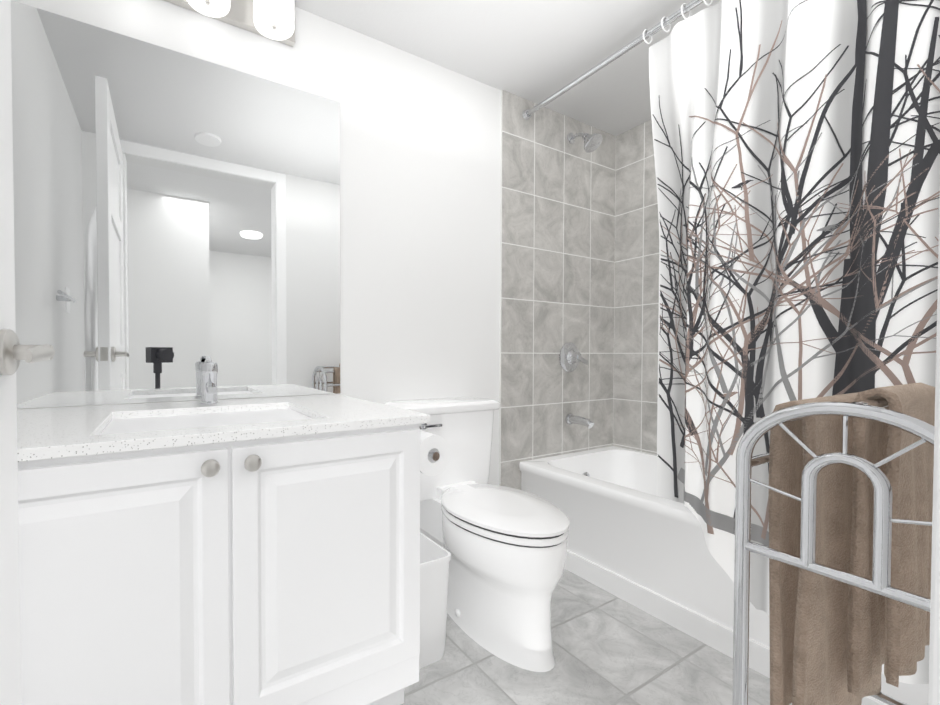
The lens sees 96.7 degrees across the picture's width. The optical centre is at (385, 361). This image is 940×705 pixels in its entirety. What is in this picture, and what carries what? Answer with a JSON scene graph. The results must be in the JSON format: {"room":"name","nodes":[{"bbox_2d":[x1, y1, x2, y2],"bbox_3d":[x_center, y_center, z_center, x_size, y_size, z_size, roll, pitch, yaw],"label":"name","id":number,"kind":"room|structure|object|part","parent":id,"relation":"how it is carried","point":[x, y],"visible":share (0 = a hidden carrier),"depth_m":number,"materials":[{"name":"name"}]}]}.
{"room":"bathroom","nodes":[
{"label":"bathroom","id":0,"kind":"room"},
{"bbox_2d":[13,0,500,547],"bbox_3d":[-0.326,-0.190,1.605,1.970,2.262,0.100,-1,1,-28],"label":"wall","id":1,"kind":"structure","parent":0,"point":[419,228],"depth_m":1.75,"materials":[{"name":"white paint"}]},
{"bbox_2d":[11,0,339,408],"bbox_3d":[-0.629,-0.441,1.376,1.020,1.139,0.006,-1,1,-28],"label":"mirror glass","id":2,"kind":"object","parent":1,"relation":"attached to","point":[176,218],"depth_m":1.32,"materials":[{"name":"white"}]},
{"bbox_2d":[164,0,294,46],"bbox_3d":[-0.569,-1.225,1.312,0.600,0.171,0.152,-1,1,-28],"label":"sconce","id":3,"kind":"object","parent":1,"relation":"attached to","point":[273,19],"depth_m":1.39,"materials":[{"name":"white glass"}]},
{"bbox_2d":[294,0,720,135],"bbox_3d":[0.483,-1.353,1.140,2.974,0.080,1.650,-1,1,-28],"label":"ceiling","id":4,"kind":"structure","parent":0,"point":[537,51],"depth_m":1.69,"materials":[{"name":"paint"}]},
{"bbox_2d":[499,90,615,489],"bbox_3d":[0.986,-0.202,2.306,1.004,2.262,0.108,-1,1,-28],"label":"wall tile","id":5,"kind":"structure","parent":0,"point":[557,240],"depth_m":2.19,"materials":[{"name":"grey tile"}]},
{"bbox_2d":[559,132,602,428],"bbox_3d":[1.055,-0.449,2.179,0.164,1.600,0.172,-1,1,-28],"label":"shower faucet set","id":6,"kind":"object","parent":5,"relation":"attached to","point":[570,357],"depth_m":2.22,"materials":[{"name":"silver metal"}]},
{"bbox_2d":[401,569,769,704],"bbox_3d":[1.218,1.015,-0.395,3.174,0.080,5.120,-1,1,-28],"label":"floor","id":7,"kind":"structure","parent":0,"point":[609,648],"depth_m":1.27,"materials":[{"name":"tile"}]},
{"bbox_2d":[17,356,449,704],"bbox_3d":[-0.430,0.467,1.121,1.112,0.965,0.666,-1,1,-28],"label":"bathroom vanity","id":8,"kind":"object","parent":7,"relation":"on","point":[209,548],"depth_m":0.85,"materials":[{"name":"white paint"}]},
{"bbox_2d":[17,394,429,461],"bbox_3d":[-0.480,0.146,1.101,1.009,0.021,0.644,-1,1,-28],"label":"countertop","id":9,"kind":"structure","parent":8,"relation":"on","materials":[{"name":"stone"}]},
{"bbox_2d":[200,356,218,404],"bbox_3d":[-0.540,0.057,1.264,0.054,0.150,0.155,-1,1,-28],"label":"faucet","id":10,"kind":"object","parent":9,"relation":"on","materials":[{"name":"silver metal"}]},
{"bbox_2d":[419,532,450,668],"bbox_3d":[0.076,0.777,1.383,0.168,0.335,0.280,-1,1,-28],"label":"trash bin","id":11,"kind":"object","parent":7,"relation":"on","point":[435,558],"depth_m":1.28,"materials":[{"name":"white plastic"}]},
{"bbox_2d":[384,396,569,671],"bbox_3d":[0.357,0.555,1.531,0.480,0.775,0.691,-1,1,-28],"label":"toilet","id":12,"kind":"object","parent":7,"relation":"on","point":[505,547],"depth_m":1.36,"materials":[{"name":"white ceramic"}]},
{"bbox_3d":[0.178,0.246,1.584,0.089,0.028,0.022,-1,1,-28],"label":"flush lever","id":13,"kind":"part","parent":12,"relation":"part of","materials":[{"name":"silver metal"}]},
{"bbox_3d":[0.244,0.183,1.734,0.480,0.040,0.216,-1,1,-28],"label":"tank lid","id":14,"kind":"part","parent":12,"relation":"part of","materials":[{"name":"white ceramic"}]},
{"bbox_3d":[0.242,0.372,1.741,0.450,0.336,0.190,-1,1,-28],"label":"tank","id":15,"kind":"part","parent":12,"relation":"part of","materials":[{"name":"white ceramic"}]},
{"bbox_3d":[0.401,0.519,1.448,0.370,0.052,0.505,-1,1,-28],"label":"lid","id":16,"kind":"part","parent":12,"relation":"part of","materials":[{"name":"white plastic"}]},
{"bbox_3d":[0.407,0.535,1.436,0.364,0.021,0.473,-1,1,-28],"label":"seat","id":17,"kind":"part","parent":12,"relation":"part of","materials":[{"name":"white plastic"}]},
{"bbox_2d":[519,446,928,704],"bbox_3d":[1.359,0.729,1.654,0.777,0.423,1.419,-1,1,-28],"label":"bathtub","id":18,"kind":"object","parent":7,"relation":"on","point":[633,539],"depth_m":1.57,"materials":[{"name":"white ceramic"}]},
{"bbox_2d":[732,382,934,704],"bbox_3d":[0.957,0.494,0.786,0.504,0.897,0.285,-1,1,-28],"label":"towel stand","id":19,"kind":"object","parent":7,"relation":"on","point":[847,552],"depth_m":0.77,"materials":[{"name":"silver metal"}]},
{"bbox_2d":[769,392,880,704],"bbox_3d":[0.952,0.418,0.883,0.420,0.691,0.086,-1,1,-28],"label":"towel","id":20,"kind":"object","parent":19,"relation":"hanging from","point":[808,611],"depth_m":0.81,"materials":[{"name":"brown fabric"}]},
{"bbox_2d":[847,382,934,696],"bbox_3d":[1.019,0.335,0.817,0.309,0.580,0.084,-1,1,-28],"label":"towel","id":21,"kind":"object","parent":19,"relation":"hanging from","point":[881,630],"depth_m":0.76,"materials":[{"name":"brown fabric"}]},
{"bbox_2d":[613,120,658,454],"bbox_3d":[1.774,-0.193,1.794,0.100,2.262,1.542,-1,1,-28],"label":"wall tile","id":22,"kind":"structure","parent":0,"point":[636,304],"depth_m":2.33,"materials":[{"name":"grey tile"}]},
{"bbox_3d":[1.335,-0.176,0.750,1.664,2.262,0.120,-1,1,-28],"label":"wall","id":23,"kind":"structure","parent":0,"visible":0},
{"bbox_2d":[522,0,705,119],"bbox_3d":[1.049,-1.239,1.453,0.052,0.052,1.420,-1,1,-28],"label":"rail","id":24,"kind":"object","parent":23,"relation":"attached to","point":[650,32],"depth_m":1.66,"materials":[{"name":"silver metal"}]},
{"bbox_2d":[643,29,652,43],"bbox_3d":[0.994,-1.232,1.556,0.053,0.053,0.007,0,1,-25],"label":"curtain ring","id":25,"kind":"object","parent":24,"relation":"hanging from","point":[645,41],"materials":[{"name":"white plastic"}]},
{"bbox_2d":[661,17,670,32],"bbox_3d":[1.024,-1.231,1.498,0.053,0.053,0.007,0,1,-25],"label":"curtain ring","id":26,"kind":"object","parent":24,"relation":"hanging from","point":[664,30],"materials":[{"name":"white plastic"}]},
{"bbox_2d":[681,3,690,18],"bbox_3d":[1.055,-1.230,1.441,0.053,0.053,0.007,0,1,-25],"label":"curtain ring","id":27,"kind":"object","parent":24,"relation":"hanging from","point":[684,17],"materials":[{"name":"white plastic"}]},
{"bbox_2d":[649,0,939,683],"bbox_3d":[1.185,-0.221,1.225,0.232,1.960,0.810,-1,1,-28],"label":"shower curtain","id":28,"kind":"object","parent":27,"relation":"hanging from","point":[796,144],"depth_m":1.17,"materials":[{"name":"fabric"}]},
{"bbox_3d":[0.205,-1.255,0.123,0.903,0.082,0.120,-1,1,-28],"label":"wall","id":29,"kind":"structure","parent":0,"visible":0},
{"bbox_2d":[0,0,54,704],"bbox_3d":[-0.444,-0.127,0.313,0.184,2.160,0.756,-1,1,-28],"label":"door leaf","id":30,"kind":"structure","parent":29,"relation":"in","point":[13,352],"depth_m":0.62,"materials":[{"name":"white paint"}]},
{"bbox_3d":[-0.571,-0.014,0.571,0.165,0.068,0.186,-1,1,-28],"label":"handle","id":31,"kind":"part","parent":30,"relation":"part of","materials":[{"name":"silver metal"}]},
{"bbox_2d":[928,203,939,704],"bbox_3d":[0.177,-0.159,0.135,1.098,2.250,0.134,-1,1,-28],"label":"door frame","id":32,"kind":"structure","parent":29,"relation":"attached to","point":[934,675],"depth_m":0.42,"materials":[{"name":"white paint"}]}
]}

